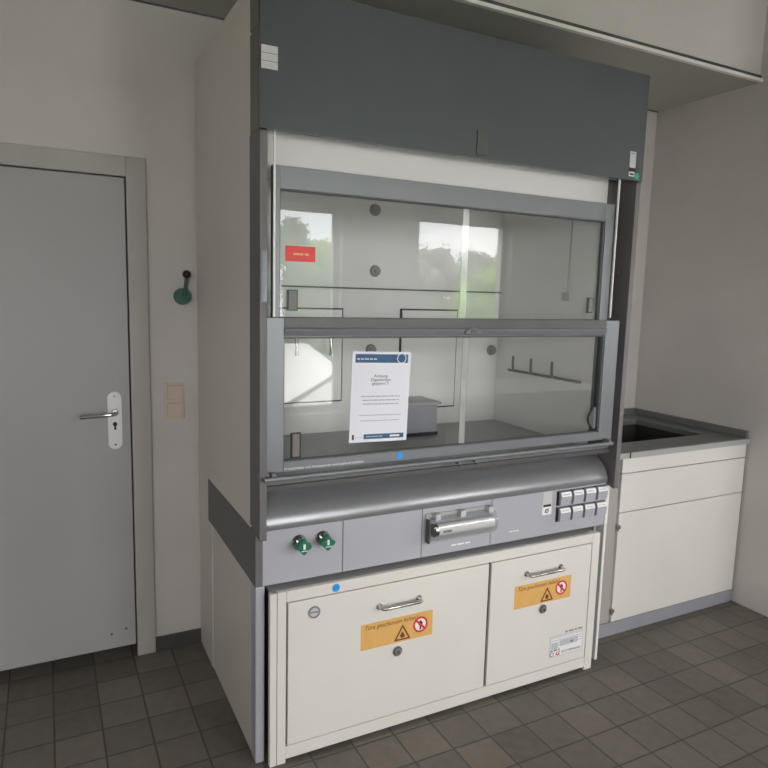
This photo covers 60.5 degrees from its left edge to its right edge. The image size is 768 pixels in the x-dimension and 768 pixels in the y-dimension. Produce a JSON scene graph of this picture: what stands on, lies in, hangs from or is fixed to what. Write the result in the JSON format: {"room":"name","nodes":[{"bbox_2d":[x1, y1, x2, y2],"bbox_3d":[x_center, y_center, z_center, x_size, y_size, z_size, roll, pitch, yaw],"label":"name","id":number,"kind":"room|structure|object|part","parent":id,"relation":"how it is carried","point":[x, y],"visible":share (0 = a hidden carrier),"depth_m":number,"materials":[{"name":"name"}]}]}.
{"room":"laboratory","nodes":[
{"label":"laboratory","id":0,"kind":"room"},
{"bbox_2d":[0,0,656,649],"bbox_3d":[-0.739,-0.397,2.828,4.970,3.050,0.200,-2,9,-27],"label":"wall","id":1,"kind":"structure","parent":0,"point":[113,77],"depth_m":2.57,"materials":[{"name":"paint"}]},
{"bbox_2d":[0,142,155,670],"bbox_3d":[-1.405,0.147,2.490,0.983,2.025,0.229,-2,9,-27],"label":"door","id":2,"kind":"structure","parent":1,"relation":"in","point":[68,586],"depth_m":2.54,"materials":[{"name":"paint"}]},
{"bbox_3d":[-1.100,0.118,2.547,0.141,0.027,0.059,-2,9,-27],"label":"lever","id":3,"kind":"part","parent":2,"relation":"part of","materials":[{"name":"metal"}]},
{"bbox_3d":[-1.065,0.144,2.607,0.052,0.230,0.009,-2,9,-27],"label":"plate","id":4,"kind":"part","parent":2,"relation":"part of","materials":[{"name":"white metal"}]},
{"bbox_2d":[164,383,183,419],"bbox_3d":[-0.862,0.072,2.710,0.077,0.151,0.017,-2,9,-27],"label":"light switch","id":5,"kind":"object","parent":1,"relation":"attached to","point":[173,392],"visible":1,"depth_m":2.70,"materials":[{"name":"beige plastic"}]},
{"bbox_2d":[156,628,200,650],"bbox_3d":[0.254,1.057,3.436,2.760,0.058,0.010,-2,9,-27],"label":"baseboard","id":6,"kind":"structure","parent":1,"relation":"attached to","point":[194,635],"depth_m":2.85,"materials":[{"name":"plastic"}]},
{"bbox_2d":[173,270,190,304],"bbox_3d":[-0.807,-0.387,2.642,0.068,0.138,0.068,-2,9,-27],"label":"valve","id":7,"kind":"object","parent":1,"relation":"attached to","point":[182,296],"visible":1,"depth_m":2.64,"materials":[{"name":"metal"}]},
{"bbox_3d":[-0.795,-0.388,2.634,0.024,0.072,0.013,4,8,18],"label":"valve lever","id":8,"kind":"part","parent":7,"relation":"part of","materials":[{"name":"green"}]},
{"bbox_3d":[-0.787,-0.437,2.625,0.033,0.033,0.033,-2,9,-27],"label":"lever knob","id":9,"kind":"part","parent":7,"relation":"part of","materials":[{"name":"black plastic"}]},
{"bbox_2d":[131,0,657,112],"bbox_3d":[-0.620,-1.446,2.617,4.870,0.005,0.006,-2,9,-27],"label":"trim","id":10,"kind":"structure","parent":1,"relation":"attached to","point":[131,0],"depth_m":2.53,"materials":[{"name":"grey metal"}]},
{"bbox_2d":[0,600,767,767],"bbox_3d":[1.538,1.398,1.740,7.900,0.100,4.655,-2,9,-27],"label":"floor","id":11,"kind":"structure","parent":0,"point":[688,690],"depth_m":2.42,"materials":[{"name":"tile"}]},
{"bbox_2d":[195,0,649,762],"bbox_3d":[0.105,-0.029,2.674,1.504,2.405,0.910,-2,9,-27],"label":"fume hood","id":12,"kind":"object","parent":11,"relation":"on","point":[464,202],"visible":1,"depth_m":2.34,"materials":[{"name":"grey metal"}]},
{"bbox_3d":[-0.737,0.451,2.729,0.020,0.173,0.171,-2,9,-27],"label":"panel","id":13,"kind":"part","parent":12,"relation":"part of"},
{"bbox_3d":[-0.733,0.842,2.755,0.022,0.609,0.231,-2,9,-27],"label":"panel","id":14,"kind":"part","parent":12,"relation":"part of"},
{"bbox_3d":[-0.575,-0.398,2.341,0.020,1.621,0.783,-2,9,-27],"label":"panel","id":15,"kind":"part","parent":12,"relation":"part of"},
{"bbox_3d":[-0.550,0.895,2.403,0.020,0.603,0.554,-2,9,-27],"label":"panel","id":16,"kind":"part","parent":12,"relation":"part of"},
{"bbox_3d":[-0.410,0.937,2.139,0.030,0.605,0.050,-2,9,-27],"label":"corner post","id":17,"kind":"part","parent":12,"relation":"part of","materials":[{"name":"grey metal"}]},
{"bbox_3d":[-0.278,-0.255,2.003,0.036,0.064,0.010,-2,9,-27],"label":"pane pull","id":18,"kind":"part","parent":12,"relation":"part of","materials":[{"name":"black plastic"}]},
{"bbox_3d":[-0.273,0.190,2.040,0.033,0.080,0.010,-2,9,-27],"label":"pane pull","id":19,"kind":"part","parent":12,"relation":"part of","materials":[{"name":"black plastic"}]},
{"bbox_2d":[295,339,298,355],"bbox_3d":[-0.369,-0.177,2.731,0.036,0.118,0.065,-2,9,-27],"label":"outlet","id":20,"kind":"object","parent":12,"relation":"attached to","point":[296,340],"depth_m":2.71,"materials":[{"name":"silver metal"}]},
{"bbox_2d":[291,535,311,554],"bbox_3d":[-0.261,0.513,2.095,0.052,0.052,0.052,-2,9,-27],"label":"tap","id":21,"kind":"object","parent":12,"relation":"on","point":[300,544],"depth_m":2.10,"materials":[{"name":"green plastic"}]},
{"bbox_3d":[-0.344,-0.120,2.798,0.365,0.408,0.014,-2,9,-27],"label":"baffle panel","id":22,"kind":"part","parent":12,"relation":"part of","materials":[{"name":"white plastic"}]},
{"bbox_2d":[315,530,334,550],"bbox_3d":[-0.189,0.508,2.132,0.052,0.052,0.052,-2,9,-27],"label":"tap","id":23,"kind":"object","parent":12,"relation":"on","point":[324,539],"depth_m":2.14,"materials":[{"name":"green plastic"}]},
{"bbox_2d":[329,338,332,355],"bbox_3d":[-0.233,-0.183,2.801,0.036,0.118,0.065,-2,9,-27],"label":"outlet","id":24,"kind":"object","parent":12,"relation":"attached to","point":[330,339],"depth_m":2.78,"materials":[{"name":"silver metal"}]},
{"bbox_3d":[-0.055,-0.152,2.938,0.051,0.051,0.022,-2,9,-27],"label":"baffle knob","id":25,"kind":"part","parent":12,"relation":"part of","materials":[{"name":"grey plastic"}]},
{"bbox_3d":[-0.035,-0.497,2.897,0.051,0.051,0.022,-2,9,-27],"label":"baffle knob","id":26,"kind":"part","parent":12,"relation":"part of","materials":[{"name":"grey plastic"}]},
{"bbox_3d":[-0.034,-0.757,2.859,0.051,0.051,0.022,-2,9,-27],"label":"baffle knob","id":27,"kind":"part","parent":12,"relation":"part of","materials":[{"name":"grey plastic"}]},
{"bbox_2d":[349,351,410,442],"bbox_3d":[-0.012,0.043,2.157,0.220,0.303,0.002,-2,9,-27],"label":"paper notice","id":28,"kind":"object","parent":12,"relation":"attached to","point":[380,380],"visible":1,"depth_m":2.15,"materials":[{"name":"white paper"}]},
{"bbox_2d":[359,414,399,420],"bbox_3d":[-0.013,0.110,2.167,0.154,0.024,0.001,-2,9,-27],"label":"print","id":29,"kind":"object","parent":28,"relation":"attached to","point":[362,417],"depth_m":2.17,"materials":[{"name":"grey paper"}]},
{"bbox_2d":[406,396,440,436],"bbox_3d":[0.120,0.142,2.925,0.203,0.147,0.180,-2,9,-27],"label":"plastic box","id":30,"kind":"object","parent":12,"relation":"on","point":[422,411],"visible":0.49,"depth_m":2.86,"materials":[{"name":"grey plastic"}]},
{"bbox_2d":[275,419,576,475],"bbox_3d":[0.085,0.313,2.736,1.456,0.140,0.625,-2,9,-27],"label":"countertop","id":31,"kind":"structure","parent":12,"relation":"on","point":[336,442],"depth_m":2.75,"materials":[{"name":"grey metal"}]},
{"bbox_3d":[0.207,-0.117,3.083,0.308,0.465,0.014,-2,9,-27],"label":"baffle panel","id":32,"kind":"part","parent":12,"relation":"part of","materials":[{"name":"white plastic"}]},
{"bbox_3d":[0.271,0.286,2.370,1.455,0.040,0.032,-2,9,-27],"label":"rail","id":33,"kind":"part","parent":12,"relation":"part of","materials":[{"name":"grey metal"}]},
{"bbox_3d":[0.273,-0.422,2.275,1.367,0.498,0.022,-2,9,-27],"label":"sash","id":34,"kind":"part","parent":12,"relation":"part of","materials":[{"name":"glass"}]},
{"bbox_3d":[0.280,0.011,2.308,1.431,0.475,0.022,-2,9,-27],"label":"sash","id":35,"kind":"part","parent":12,"relation":"part of","materials":[{"name":"glass"}]},
{"bbox_3d":[0.285,-0.195,2.264,1.307,0.056,0.008,-2,9,-27],"label":"rail","id":36,"kind":"part","parent":12,"relation":"part of","materials":[{"name":"metal"}]},
{"bbox_2d":[421,499,494,556],"bbox_3d":[0.277,0.525,2.385,0.302,0.180,0.058,-2,9,-27],"label":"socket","id":37,"kind":"object","parent":12,"relation":"attached to","point":[452,526],"depth_m":2.38,"materials":[{"name":"silver metal"}]},
{"bbox_3d":[0.533,-0.166,3.239,0.051,0.051,0.022,-2,9,-27],"label":"baffle knob","id":38,"kind":"part","parent":12,"relation":"part of","materials":[{"name":"grey plastic"}]},
{"bbox_3d":[0.704,-0.070,2.946,0.034,0.076,0.480,-2,9,-27],"label":"service rail","id":39,"kind":"part","parent":12,"relation":"part of","materials":[{"name":"grey plastic"}]},
{"bbox_2d":[555,484,607,521],"bbox_3d":[0.800,0.481,2.656,0.256,0.124,0.022,-2,9,-27],"label":"socket","id":40,"kind":"object","parent":12,"relation":"attached to","point":[584,502],"depth_m":2.65,"materials":[{"name":"white plastic"}]},
{"bbox_3d":[0.801,-0.306,2.562,0.027,0.060,0.010,-2,9,-27],"label":"pane pull","id":41,"kind":"part","parent":12,"relation":"part of","materials":[{"name":"black plastic"}]},
{"bbox_3d":[0.823,0.136,2.605,0.044,0.083,0.012,-2,9,-27],"label":"pane pull","id":42,"kind":"part","parent":12,"relation":"part of","materials":[{"name":"metal"}]},
{"bbox_3d":[0.906,0.882,2.810,0.014,0.605,0.050,-2,9,-27],"label":"corner post","id":43,"kind":"part","parent":12,"relation":"part of","materials":[{"name":"white metal"}]},
{"bbox_2d":[264,527,599,767],"bbox_3d":[0.132,0.889,2.653,1.392,0.592,0.624,-2,9,-27],"label":"base cabinet","id":44,"kind":"object","parent":11,"relation":"on","point":[350,654],"visible":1,"depth_m":2.34,"materials":[{"name":"white metal"}]},
{"bbox_3d":[0.035,0.923,2.302,0.779,0.490,0.013,-2,9,-27],"label":"cabinet door","id":45,"kind":"part","parent":44,"relation":"part of","materials":[{"name":"beige paint"}]},
{"bbox_3d":[0.060,0.756,2.263,0.178,0.022,0.036,-2,9,-27],"label":"bar handle","id":46,"kind":"part","parent":44,"relation":"part of","materials":[{"name":"metal"}]},
{"bbox_3d":[0.614,0.899,2.598,0.497,0.490,0.013,-2,9,-27],"label":"cabinet door","id":47,"kind":"part","parent":44,"relation":"part of","materials":[{"name":"beige paint"}]},
{"bbox_3d":[0.631,0.728,2.553,0.192,0.022,0.036,-2,9,-27],"label":"bar handle","id":48,"kind":"part","parent":44,"relation":"part of","materials":[{"name":"metal"}]},
{"bbox_3d":[0.741,1.049,2.678,0.172,0.100,0.002,-2,9,-27],"label":"maker plate","id":49,"kind":"part","parent":44,"relation":"part of","materials":[{"name":"grey paper"}]},
{"bbox_2d":[598,408,749,638],"bbox_3d":[1.192,0.655,3.443,1.047,0.901,0.739,-2,9,-27],"label":"base cabinet","id":50,"kind":"object","parent":11,"relation":"on","point":[674,508],"visible":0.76,"depth_m":3.16,"materials":[{"name":"beige paint"}]},
{"bbox_3d":[0.996,0.716,2.959,0.094,0.766,0.014,-2,9,-27],"label":"post","id":51,"kind":"part","parent":50,"relation":"part of","materials":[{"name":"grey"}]},
{"bbox_3d":[1.425,0.821,3.192,0.854,0.516,0.018,-2,9,-27],"label":"cabinet door","id":52,"kind":"part","parent":50,"relation":"part of","materials":[{"name":"beige paint"}]},
{"bbox_3d":[1.434,0.474,3.146,0.854,0.177,0.018,-2,9,-27],"label":"drawer","id":53,"kind":"part","parent":50,"relation":"part of","materials":[{"name":"white laminate"}]},
{"bbox_2d":[620,414,749,459],"bbox_3d":[1.202,0.257,3.390,1.047,0.028,0.739,-2,9,-27],"label":"countertop","id":54,"kind":"structure","parent":50,"relation":"on","point":[696,438],"depth_m":3.22,"materials":[{"name":"grey stone"}]},
{"bbox_2d":[619,424,685,473],"bbox_3d":[1.230,0.363,3.424,0.704,0.190,0.454,-2,9,-27],"label":"basin","id":55,"kind":"object","parent":54,"relation":"in","point":[630,432],"depth_m":3.69,"materials":[{"name":"grey"}]},
{"bbox_2d":[140,0,767,110],"bbox_3d":[-0.477,-1.634,2.323,4.870,0.453,0.605,-2,9,-27],"label":"ceiling","id":56,"kind":"structure","parent":0,"point":[730,33],"depth_m":2.87,"materials":[{"name":"paint"}]},
{"bbox_2d":[453,0,762,82],"bbox_3d":[-0.342,-1.384,2.078,4.870,0.032,0.020,-2,9,-27],"label":"trim","id":57,"kind":"structure","parent":56,"relation":"attached to","point":[491,5],"depth_m":2.72,"materials":[{"name":"white metal"}]},
{"bbox_2d":[634,2,767,616],"bbox_3d":[3.096,-0.455,4.003,2.930,3.050,1.505,-2,9,-27],"label":"wall","id":58,"kind":"structure","parent":0,"point":[703,354],"depth_m":3.42,"materials":[{"name":"paint"}]}
]}

